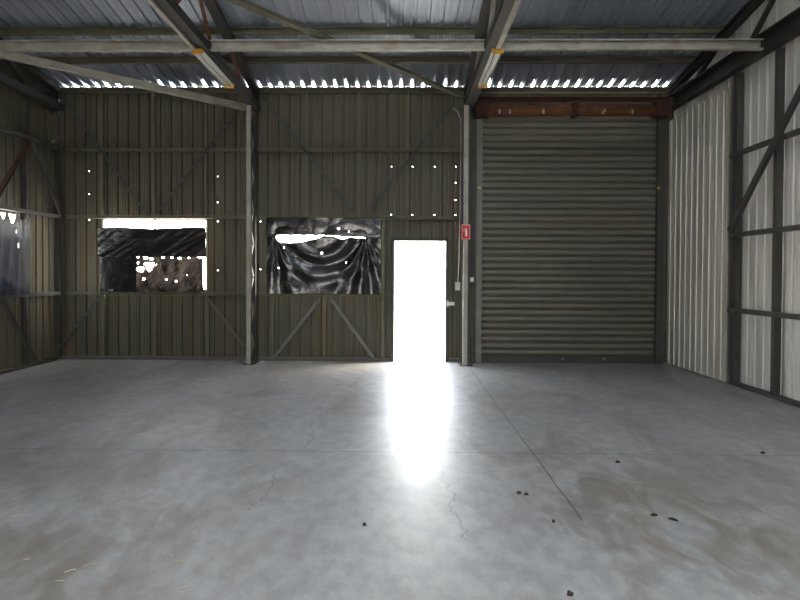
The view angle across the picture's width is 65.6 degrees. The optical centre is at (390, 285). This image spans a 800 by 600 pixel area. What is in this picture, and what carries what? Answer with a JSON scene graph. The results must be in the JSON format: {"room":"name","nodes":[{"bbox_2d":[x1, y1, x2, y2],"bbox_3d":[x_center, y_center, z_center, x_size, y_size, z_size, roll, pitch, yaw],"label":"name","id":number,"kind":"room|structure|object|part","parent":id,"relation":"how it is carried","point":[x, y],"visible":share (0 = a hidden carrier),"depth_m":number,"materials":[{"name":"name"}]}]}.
{"room":"empty warehouse","nodes":[
{"label":"empty warehouse","id":0,"kind":"room"},
{"bbox_2d":[0,58,58,369],"bbox_3d":[-5.840,-1.676,1.069,0.030,6.183,19.000,0,1,1],"label":"wall","id":1,"kind":"structure","parent":0,"point":[40,117],"depth_m":9.86,"materials":[{"name":"grey metal"}]},
{"bbox_2d":[0,211,19,247],"bbox_3d":[-5.711,-0.490,8.589,0.050,1.190,1.800,0,1,1],"label":"window","id":2,"kind":"structure","parent":1,"relation":"in","point":[4,212],"depth_m":9.33,"materials":[{"name":"metal"}]},
{"bbox_2d":[0,37,62,110],"bbox_3d":[-5.696,-3.712,1.046,0.120,1.897,18.645,0,1,1],"label":"roof truss","id":3,"kind":"object","parent":1,"relation":"attached to","point":[30,92],"visible":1,"depth_m":9.63,"materials":[{"name":"black metal"}]},
{"bbox_2d":[58,93,673,362],"bbox_3d":[-0.471,-1.034,10.508,10.400,4.616,0.030,0,1,1],"label":"wall","id":4,"kind":"structure","parent":0,"point":[333,118],"depth_m":10.53,"materials":[{"name":"brown metal"}]},
{"bbox_2d":[100,92,104,214],"bbox_3d":[-4.880,-2.225,10.501,0.045,2.080,0.078,0,1,1],"label":"stud","id":5,"kind":"object","parent":4,"relation":"attached to","point":[102,95],"visible":0.82,"depth_m":10.47,"materials":[{"name":"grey metal"}]},
{"bbox_2d":[151,92,155,214],"bbox_3d":[-4.008,-2.221,10.487,0.045,2.080,0.078,0,1,1],"label":"stud","id":6,"kind":"object","parent":4,"relation":"attached to","point":[153,95],"visible":1,"depth_m":10.46,"materials":[{"name":"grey metal"}]},
{"bbox_2d":[65,148,245,151],"bbox_3d":[-3.897,-2.279,10.410,3.140,0.055,0.063,0,1,1],"label":"beam","id":7,"kind":"structure","parent":6,"relation":"attached to","point":[68,149],"depth_m":10.39,"materials":[{"name":"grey metal"}]},
{"bbox_2d":[65,215,245,218],"bbox_3d":[-3.902,-1.159,10.429,3.140,0.055,0.063,0,1,1],"label":"beam","id":8,"kind":"structure","parent":6,"relation":"attached to","point":[68,216],"depth_m":10.42,"materials":[{"name":"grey metal"}]},
{"bbox_2d":[59,95,147,214],"bbox_3d":[-4.814,-2.209,10.387,1.497,2.045,0.010,0,1,1],"label":"diagonal brace","id":9,"kind":"object","parent":8,"relation":"attached to","point":[61,96],"visible":1,"depth_m":10.38,"materials":[{"name":"metal"}]},
{"bbox_2d":[155,109,238,214],"bbox_3d":[-3.240,-2.067,10.363,1.428,1.776,0.010,0,1,1],"label":"diagonal brace","id":10,"kind":"object","parent":8,"relation":"attached to","point":[236,111],"visible":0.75,"depth_m":10.36,"materials":[{"name":"metal"}]},
{"bbox_2d":[102,219,207,290],"bbox_3d":[-4.014,-0.527,10.566,1.812,1.230,0.050,0,1,1],"label":"window","id":11,"kind":"structure","parent":4,"relation":"in","point":[103,220],"depth_m":10.53,"materials":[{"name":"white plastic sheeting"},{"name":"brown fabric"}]},
{"bbox_2d":[98,227,205,256],"bbox_3d":[-4.004,-0.735,10.390,1.821,0.497,0.023,0,1,1],"label":"plastic sheet","id":12,"kind":"object","parent":11,"relation":"attached to","point":[112,241],"visible":1,"depth_m":10.39,"materials":[{"name":"black plastic"}]},
{"bbox_2d":[204,92,207,214],"bbox_3d":[-3.119,-2.217,10.472,0.045,2.080,0.078,0,1,1],"label":"stud","id":13,"kind":"object","parent":4,"relation":"attached to","point":[205,93],"visible":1,"depth_m":10.44,"materials":[{"name":"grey metal"}]},
{"bbox_2d":[305,92,308,214],"bbox_3d":[-1.409,-2.209,10.444,0.045,2.080,0.078,0,1,1],"label":"stud","id":14,"kind":"object","parent":4,"relation":"attached to","point":[306,93],"visible":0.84,"depth_m":10.41,"materials":[{"name":"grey metal"}]},
{"bbox_2d":[266,218,380,293],"bbox_3d":[-1.119,-0.499,10.336,1.918,1.270,0.050,0,1,1],"label":"plastic sheet","id":15,"kind":"object","parent":4,"relation":"attached to","point":[303,269],"visible":1,"depth_m":10.34,"materials":[{"name":"black plastic"}]},
{"bbox_2d":[358,92,360,215],"bbox_3d":[-0.528,-2.205,10.429,0.045,2.080,0.078,0,1,1],"label":"stud","id":16,"kind":"object","parent":4,"relation":"attached to","point":[359,93],"visible":0.82,"depth_m":10.39,"materials":[{"name":"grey metal"}]},
{"bbox_2d":[257,148,459,151],"bbox_3d":[-0.528,-2.263,10.354,3.400,0.055,0.063,0,1,1],"label":"beam","id":17,"kind":"structure","parent":16,"relation":"attached to","point":[259,149],"depth_m":10.35,"materials":[{"name":"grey metal"}]},
{"bbox_2d":[260,92,353,213],"bbox_3d":[-1.394,-2.211,10.330,1.597,2.012,0.010,0,1,1],"label":"diagonal brace","id":18,"kind":"object","parent":17,"relation":"attached to","point":[261,94],"visible":1,"depth_m":10.32,"materials":[{"name":"metal"}]},
{"bbox_2d":[257,215,460,219],"bbox_3d":[-0.533,-1.143,10.373,3.400,0.055,0.063,0,1,1],"label":"beam","id":19,"kind":"structure","parent":16,"relation":"attached to","point":[259,216],"depth_m":10.37,"materials":[{"name":"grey metal"}]},
{"bbox_2d":[60,87,669,93],"bbox_3d":[-0.462,-3.282,10.409,10.360,0.090,0.070,0,1,1],"label":"beam","id":20,"kind":"structure","parent":4,"relation":"attached to","point":[66,90],"depth_m":10.41,"materials":[{"name":"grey metal"}]},
{"bbox_2d":[406,92,408,235],"bbox_3d":[0.284,-2.041,10.418,0.045,2.400,0.078,0,1,1],"label":"stud","id":21,"kind":"object","parent":4,"relation":"attached to","point":[407,103],"visible":0.92,"depth_m":10.38,"materials":[{"name":"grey metal"}]},
{"bbox_2d":[365,106,452,212],"bbox_3d":[0.299,-2.093,10.304,1.462,1.793,0.010,0,1,1],"label":"diagonal brace","id":22,"kind":"object","parent":4,"relation":"attached to","point":[450,107],"visible":1,"depth_m":10.30,"materials":[{"name":"metal"}]},
{"bbox_2d":[391,237,448,361],"bbox_3d":[0.492,0.235,10.449,0.960,2.090,0.091,0,1,1],"label":"door frame","id":23,"kind":"structure","parent":4,"relation":"in","point":[394,239],"depth_m":10.41,"materials":[{"name":"metal"}]},
{"bbox_2d":[447,300,454,307],"bbox_3d":[1.004,0.302,10.383,0.129,0.127,0.033,0,1,1],"label":"door handle","id":24,"kind":"object","parent":23,"relation":"attached to","point":[448,302],"depth_m":10.37,"materials":[{"name":"silver metal"}]},
{"bbox_2d":[455,282,459,289],"bbox_3d":[1.125,0.007,10.426,0.080,0.140,0.108,0,1,1],"label":"light switch","id":25,"kind":"object","parent":4,"relation":"attached to","point":[457,284],"visible":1,"depth_m":10.38,"materials":[{"name":"white plastic"}]},
{"bbox_2d":[0,0,748,86],"bbox_3d":[-0.617,-3.963,0.859,10.500,1.634,19.235,0,1,1],"label":"ceiling","id":26,"kind":"structure","parent":0,"point":[13,13],"depth_m":8.61,"materials":[{"name":"grey metal"}]},
{"bbox_2d":[0,359,799,599],"bbox_3d":[-0.615,1.500,1.037,10.550,0.120,19.100,0,1,1],"label":"floor","id":27,"kind":"structure","parent":0,"point":[264,478],"depth_m":4.32,"materials":[{"name":"concrete"}]},
{"bbox_2d":[0,358,57,374],"bbox_3d":[-5.676,1.277,7.769,0.085,0.045,5.300,0,1,1],"label":"rail","id":28,"kind":"object","parent":27,"relation":"on","point":[45,361],"visible":1,"depth_m":9.58,"materials":[{"name":"metal"}]},
{"bbox_2d":[21,101,29,364],"bbox_3d":[-5.643,-0.807,9.583,0.075,4.050,0.050,0,1,1],"label":"stud","id":29,"kind":"object","parent":28,"relation":"on","point":[24,105],"visible":0.68,"depth_m":9.55,"materials":[{"name":"metal"}]},
{"bbox_2d":[0,125,58,150],"bbox_3d":[-5.603,-2.239,7.707,0.050,0.060,5.300,0,1,1],"label":"beam","id":30,"kind":"structure","parent":29,"relation":"attached to","point":[2,128],"depth_m":9.50,"materials":[{"name":"metal"}]},
{"bbox_2d":[0,205,59,218],"bbox_3d":[-5.608,-1.109,7.726,0.050,0.060,5.300,0,1,1],"label":"beam","id":31,"kind":"structure","parent":29,"relation":"attached to","point":[3,207],"depth_m":9.53,"materials":[{"name":"metal"}]},
{"bbox_2d":[0,139,30,196],"bbox_3d":[-5.537,-1.698,9.085,0.030,1.094,0.895,0,1,1],"label":"diagonal brace","id":32,"kind":"object","parent":31,"relation":"attached to","point":[25,147],"visible":1,"depth_m":9.13,"materials":[{"name":"metal"}]},
{"bbox_2d":[31,141,61,214],"bbox_3d":[-5.523,-1.703,9.965,0.030,1.073,0.855,0,1,1],"label":"diagonal brace","id":33,"kind":"object","parent":31,"relation":"attached to","point":[33,145],"visible":1,"depth_m":9.94,"materials":[{"name":"metal"}]},
{"bbox_2d":[0,291,59,297],"bbox_3d":[-5.613,0.170,7.749,0.050,0.060,5.300,0,1,1],"label":"beam","id":34,"kind":"structure","parent":29,"relation":"attached to","point":[55,292],"depth_m":9.70,"materials":[{"name":"metal"}]},
{"bbox_2d":[0,212,29,295],"bbox_3d":[-5.552,-0.454,8.547,0.021,1.200,1.920,0,1,1],"label":"plastic sheet","id":35,"kind":"object","parent":34,"relation":"attached to","point":[14,261],"visible":1,"depth_m":9.14,"materials":[{"name":"black plastic"}]},
{"bbox_2d":[0,298,37,362],"bbox_3d":[-5.545,0.694,9.272,0.030,1.045,0.884,0,1,1],"label":"diagonal brace","id":36,"kind":"object","parent":34,"relation":"attached to","point":[5,306],"visible":1,"depth_m":9.25,"materials":[{"name":"metal"}]},
{"bbox_2d":[58,355,245,360],"bbox_3d":[-4.002,1.227,10.546,3.320,0.060,0.078,0,1,1],"label":"rail","id":37,"kind":"object","parent":27,"relation":"on","point":[86,357],"visible":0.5,"depth_m":10.53,"materials":[{"name":"grey metal"}]},
{"bbox_2d":[54,98,60,356],"bbox_3d":[-5.628,-0.973,10.480,0.075,4.350,0.050,0,1,1],"label":"stud","id":38,"kind":"object","parent":37,"relation":"on","point":[57,180],"visible":1,"depth_m":10.46,"materials":[{"name":"metal"}]},
{"bbox_2d":[102,295,106,355],"bbox_3d":[-4.876,0.670,10.551,0.045,1.030,0.078,0,1,1],"label":"stud","id":39,"kind":"object","parent":37,"relation":"on","point":[104,306],"visible":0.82,"depth_m":10.52,"materials":[{"name":"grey metal"}]},
{"bbox_2d":[153,295,157,355],"bbox_3d":[-3.995,0.674,10.537,0.045,1.030,0.078,0,1,1],"label":"stud","id":40,"kind":"object","parent":37,"relation":"on","point":[155,298],"visible":0.95,"depth_m":10.50,"materials":[{"name":"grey metal"}]},
{"bbox_2d":[206,296,209,355],"bbox_3d":[-3.098,0.678,10.522,0.045,1.030,0.078,0,1,1],"label":"stud","id":41,"kind":"object","parent":37,"relation":"on","point":[207,302],"visible":0.82,"depth_m":10.49,"materials":[{"name":"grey metal"}]},
{"bbox_2d":[243,105,258,364],"bbox_3d":[-2.288,-0.828,10.162,0.180,4.200,0.390,0,1,1],"label":"column","id":42,"kind":"structure","parent":27,"relation":"on","point":[250,114],"depth_m":10.03,"materials":[{"name":"metal"}]},
{"bbox_2d":[66,292,245,295],"bbox_3d":[-3.908,0.136,10.452,3.140,0.055,0.063,0,1,1],"label":"beam","id":43,"kind":"structure","parent":42,"relation":"attached to","point":[68,293],"depth_m":10.44,"materials":[{"name":"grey metal"}]},
{"bbox_2d":[55,295,101,352],"bbox_3d":[-5.258,0.642,10.444,0.801,0.980,0.010,0,1,1],"label":"diagonal brace","id":44,"kind":"object","parent":43,"relation":"attached to","point":[99,296],"visible":1,"depth_m":10.44,"materials":[{"name":"metal"}]},
{"bbox_2d":[100,257,136,291],"bbox_3d":[-4.593,-0.194,10.446,0.625,0.644,0.013,0,1,1],"label":"plastic sheet","id":45,"kind":"object","parent":43,"relation":"attached to","point":[117,274],"visible":1,"depth_m":10.45,"materials":[{"name":"black plastic"}]},
{"bbox_2d":[136,257,203,293],"bbox_3d":[-3.722,-0.194,10.449,1.169,0.652,0.059,0,1,1],"label":"plastic sheet","id":46,"kind":"object","parent":43,"relation":"on","point":[174,269],"visible":1,"depth_m":10.46,"materials":[{"name":"brown plastic"}]},
{"bbox_2d":[205,296,243,345],"bbox_3d":[-2.786,0.585,10.402,0.666,0.843,0.010,0,1,1],"label":"diagonal brace","id":47,"kind":"object","parent":43,"relation":"attached to","point":[206,297],"visible":1,"depth_m":10.40,"materials":[{"name":"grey metal"}]},
{"bbox_2d":[153,0,260,110],"bbox_3d":[-2.387,-3.697,0.991,0.140,1.897,18.645,0,1,1],"label":"roof truss","id":48,"kind":"object","parent":42,"relation":"on","point":[171,8],"visible":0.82,"depth_m":8.03,"materials":[{"name":"black metal"}]},
{"bbox_2d":[0,40,191,51],"bbox_3d":[-3.941,-2.946,7.617,3.160,0.125,0.070,0,1,1],"label":"tie beam","id":49,"kind":"structure","parent":48,"relation":"attached to","point":[5,45],"depth_m":7.63,"materials":[{"name":"metal"}]},
{"bbox_2d":[0,51,245,110],"bbox_3d":[-3.930,-2.887,8.568,4.476,0.090,0.100,-1,1,-45],"label":"brace","id":50,"kind":"object","parent":48,"relation":"attached to","point":[12,56],"visible":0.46,"depth_m":8.63,"materials":[{"name":"metal"}]},
{"bbox_2d":[147,0,195,49],"bbox_3d":[-2.396,-2.806,5.218,0.040,0.028,4.450,0,1,1],"label":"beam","id":51,"kind":"structure","parent":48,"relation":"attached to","point":[152,3],"depth_m":6.67,"materials":[{"name":"metal"}]},
{"bbox_2d":[192,49,233,87],"bbox_3d":[-2.317,-2.838,8.157,0.140,0.062,1.390,0,1,1],"label":"fluorescent light","id":52,"kind":"object","parent":48,"relation":"attached to","point":[200,54],"visible":0.99,"depth_m":8.05,"materials":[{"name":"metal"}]},
{"bbox_2d":[210,39,484,51],"bbox_3d":[-0.531,-2.930,7.560,3.340,0.125,0.070,0,1,1],"label":"tie beam","id":53,"kind":"structure","parent":48,"relation":"attached to","point":[226,45],"depth_m":7.57,"materials":[{"name":"metal"}]},
{"bbox_3d":[-2.297,1.266,10.198,0.180,0.012,0.390,0,1,1],"label":"plate","id":54,"kind":"part","parent":42,"relation":"part of","materials":[{"name":"metal"}]},
{"bbox_2d":[258,357,390,361],"bbox_3d":[-1.122,1.240,10.499,2.240,0.060,0.078,0,1,1],"label":"rail","id":55,"kind":"object","parent":27,"relation":"on","point":[385,359],"visible":1,"depth_m":10.48,"materials":[{"name":"grey metal"}]},
{"bbox_2d":[271,296,274,356],"bbox_3d":[-1.997,0.683,10.504,0.045,1.030,0.078,0,1,1],"label":"stud","id":56,"kind":"object","parent":55,"relation":"on","point":[272,297],"visible":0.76,"depth_m":10.47,"materials":[{"name":"green metal"}]},
{"bbox_2d":[323,296,325,356],"bbox_3d":[-1.117,0.687,10.489,0.045,1.030,0.078,0,1,1],"label":"stud","id":57,"kind":"object","parent":55,"relation":"on","point":[324,297],"visible":0.82,"depth_m":10.45,"materials":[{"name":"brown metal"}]},
{"bbox_2d":[257,293,390,296],"bbox_3d":[-1.118,0.148,10.406,2.240,0.055,0.063,0,1,1],"label":"beam","id":58,"kind":"structure","parent":57,"relation":"attached to","point":[259,294],"depth_m":10.41,"materials":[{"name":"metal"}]},
{"bbox_2d":[272,298,320,358],"bbox_3d":[-1.576,0.718,10.384,0.818,1.030,0.010,0,1,1],"label":"diagonal brace","id":59,"kind":"object","parent":58,"relation":"attached to","point":[318,300],"visible":1,"depth_m":10.38,"materials":[{"name":"grey metal"}]},
{"bbox_2d":[381,225,384,356],"bbox_3d":[-0.132,0.092,10.462,0.045,2.230,0.078,0,1,1],"label":"stud","id":60,"kind":"object","parent":55,"relation":"on","point":[383,226],"visible":1,"depth_m":10.43,"materials":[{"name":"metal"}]},
{"bbox_2d":[330,299,374,359],"bbox_3d":[-0.636,0.722,10.368,0.769,1.029,0.010,0,1,1],"label":"diagonal brace","id":61,"kind":"object","parent":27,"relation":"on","point":[331,300],"visible":1,"depth_m":10.36,"materials":[{"name":"grey metal"}]},
{"bbox_2d":[448,358,459,361],"bbox_3d":[1.068,1.250,10.463,0.180,0.060,0.078,0,1,1],"label":"rail","id":62,"kind":"object","parent":27,"relation":"on","point":[449,359],"visible":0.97,"depth_m":10.49,"materials":[{"name":"grey metal"}]},
{"bbox_2d":[458,104,472,365],"bbox_3d":[1.226,-0.811,10.103,0.210,4.200,0.390,0,1,1],"label":"column","id":63,"kind":"structure","parent":27,"relation":"on","point":[466,113],"depth_m":9.96,"materials":[{"name":"metal"}]},
{"bbox_2d":[453,107,460,281],"bbox_3d":[1.082,-1.508,10.282,0.150,2.887,0.083,0,1,-23],"label":"cable","id":64,"kind":"object","parent":63,"relation":"attached to","point":[453,107],"visible":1,"depth_m":10.27,"materials":[{"name":"grey plastic"}]},
{"bbox_3d":[1.217,1.283,10.140,0.210,0.012,0.390,0,1,1],"label":"plate","id":65,"kind":"part","parent":63,"relation":"part of","materials":[{"name":"metal"}]},
{"bbox_2d":[461,224,470,239],"bbox_3d":[1.206,-0.862,9.930,0.148,0.249,0.030,0,1,1],"label":"fire sign","id":66,"kind":"object","parent":63,"relation":"attached to","point":[465,228],"visible":1,"depth_m":9.93,"materials":[{"name":"red paint"}]},
{"bbox_2d":[463,0,514,110],"bbox_3d":[1.123,-3.680,0.933,0.160,1.897,18.645,0,1,1],"label":"roof truss","id":67,"kind":"object","parent":63,"relation":"on","point":[490,25],"visible":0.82,"depth_m":8.00,"materials":[{"name":"metal"}]},
{"bbox_2d":[226,0,464,98],"bbox_3d":[-0.525,-3.051,7.908,0.100,0.090,5.433,1,1,39],"label":"brace","id":68,"kind":"object","parent":67,"relation":"attached to","point":[246,4],"visible":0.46,"depth_m":7.53,"materials":[{"name":"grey metal"}]},
{"bbox_2d":[478,48,503,87],"bbox_3d":[1.292,-2.821,8.097,0.140,0.062,1.390,0,1,1],"label":"fluorescent light","id":69,"kind":"object","parent":67,"relation":"attached to","point":[495,54],"visible":1,"depth_m":7.97,"materials":[{"name":"metal"}]},
{"bbox_2d":[495,0,521,48],"bbox_3d":[1.239,-2.789,5.157,0.060,0.028,4.450,0,1,1],"label":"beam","id":70,"kind":"structure","parent":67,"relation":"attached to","point":[516,4],"depth_m":6.62,"materials":[{"name":"metal"}]},
{"bbox_2d":[501,38,763,50],"bbox_3d":[2.898,-2.914,7.503,3.160,0.125,0.070,0,1,1],"label":"tie beam","id":71,"kind":"structure","parent":67,"relation":"attached to","point":[741,44],"depth_m":7.52,"materials":[{"name":"metal"}]},
{"bbox_2d":[469,109,475,362],"bbox_3d":[1.366,-0.905,10.354,0.075,4.380,0.120,0,1,1],"label":"post","id":72,"kind":"object","parent":27,"relation":"on","point":[473,121],"visible":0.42,"depth_m":10.30,"materials":[{"name":"metal"}]},
{"bbox_2d":[474,99,670,363],"bbox_3d":[2.954,-0.866,10.242,3.160,4.320,0.326,0,1,1],"label":"roller door","id":73,"kind":"structure","parent":72,"relation":"attached to","point":[569,254],"depth_m":10.37,"materials":[{"name":"metal"}]},
{"bbox_3d":[1.473,-0.785,10.365,0.095,4.140,0.100,0,1,1],"label":"guide rail","id":74,"kind":"part","parent":73,"relation":"part of","materials":[{"name":"grey metal"}]},
{"bbox_3d":[2.957,1.239,10.411,2.900,0.105,0.048,0,1,1],"label":"rail","id":75,"kind":"part","parent":73,"relation":"part of","materials":[{"name":"metal"}]},
{"bbox_3d":[4.473,-0.771,10.315,0.125,4.140,0.100,0,1,1],"label":"guide rail","id":76,"kind":"part","parent":73,"relation":"part of","materials":[{"name":"metal"}]},
{"bbox_2d":[478,97,668,102],"bbox_3d":[2.965,-3.077,10.280,3.240,0.090,0.060,0,1,1],"label":"lintel","id":77,"kind":"object","parent":72,"relation":"attached to","point":[491,99],"visible":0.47,"depth_m":10.28,"materials":[{"name":"metal"}]},
{"bbox_2d":[567,590,573,595],"bbox_3d":[0.822,1.406,2.836,0.027,0.016,0.029,1,1,26],"label":"dry leaf","id":78,"kind":"object","parent":27,"relation":"on","point":[569,593],"visible":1,"depth_m":2.83,"materials":[{"name":"black plant"}]},
{"bbox_2d":[729,381,799,407],"bbox_3d":[4.588,1.354,5.929,0.090,0.045,4.960,0,1,1],"label":"rail","id":79,"kind":"object","parent":27,"relation":"on","point":[781,398],"visible":0.8,"depth_m":7.57,"materials":[{"name":"metal"}]},
{"bbox_2d":[730,72,743,381],"bbox_3d":[4.642,-0.775,8.312,0.080,4.120,0.100,0,1,1],"label":"stud","id":80,"kind":"object","parent":79,"relation":"on","point":[738,119],"visible":0.87,"depth_m":8.28,"materials":[{"name":"metal"}]},
{"bbox_2d":[727,308,799,319],"bbox_3d":[4.529,0.367,5.903,0.050,0.060,4.940,0,1,1],"label":"beam","id":81,"kind":"structure","parent":80,"relation":"attached to","point":[733,310],"depth_m":7.49,"materials":[{"name":"metal"}]},
{"bbox_2d":[728,224,799,237],"bbox_3d":[4.533,-0.633,5.885,0.050,0.060,4.940,0,1,1],"label":"beam","id":82,"kind":"structure","parent":80,"relation":"attached to","point":[791,227],"depth_m":7.50,"materials":[{"name":"metal"}]},
{"bbox_2d":[727,84,799,232],"bbox_3d":[4.498,-1.756,7.187,0.050,2.149,2.130,0,1,1],"label":"diagonal brace","id":83,"kind":"object","parent":82,"relation":"attached to","point":[795,100],"visible":1,"depth_m":7.40,"materials":[{"name":"metal"}]},
{"bbox_2d":[770,48,785,394],"bbox_3d":[4.627,-0.759,7.412,0.080,4.120,0.070,0,1,1],"label":"stud","id":84,"kind":"object","parent":79,"relation":"on","point":[779,98],"visible":1,"depth_m":7.39,"materials":[{"name":"metal"}]},
{"bbox_2d":[729,128,799,157],"bbox_3d":[4.538,-1.703,5.867,0.050,0.060,4.940,0,1,1],"label":"beam","id":85,"kind":"structure","parent":84,"relation":"attached to","point":[796,132],"depth_m":7.61,"materials":[{"name":"metal"}]},
{"bbox_2d":[666,86,730,381],"bbox_3d":[4.594,-0.703,9.334,0.030,4.000,1.920,0,1,1],"label":"wall","id":86,"kind":"structure","parent":0,"point":[699,137],"depth_m":9.19,"materials":[{"name":"grey metal"}]},
{"bbox_2d":[674,0,799,400],"bbox_3d":[4.588,-1.627,0.896,0.030,6.183,19.000,0,1,1],"label":"wall","id":87,"kind":"structure","parent":0,"point":[759,77],"depth_m":7.78,"materials":[{"name":"grey metal"}]},
{"bbox_2d":[667,0,799,110],"bbox_3d":[4.452,-3.665,0.877,0.130,1.897,18.645,0,1,1],"label":"roof truss","id":88,"kind":"object","parent":87,"relation":"attached to","point":[683,91],"visible":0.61,"depth_m":8.27,"materials":[{"name":"black metal"}]},
{"bbox_2d":[0,26,724,35],"bbox_3d":[-0.490,-3.558,8.649,10.360,0.095,0.060,0,1,1],"label":"purlin","id":89,"kind":"object","parent":88,"relation":"on","point":[337,30],"visible":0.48,"depth_m":8.65,"materials":[{"name":"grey metal"}]},
{"bbox_2d":[40,56,696,63],"bbox_3d":[-0.477,-3.440,9.451,10.360,0.095,0.060,0,1,1],"label":"purlin","id":90,"kind":"object","parent":88,"relation":"on","point":[250,59],"visible":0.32,"depth_m":9.43,"materials":[{"name":"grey metal"}]},
{"label":"outside","id":91,"kind":"structure","parent":0,"visible":0},
{"bbox_2d":[203,286,444,360],"bbox_3d":[0.160,1.366,10.024,120.000,0.120,140.000,0,1,1],"label":"ground","id":92,"kind":"structure","parent":91,"point":[419,312],"depth_m":18.93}
]}

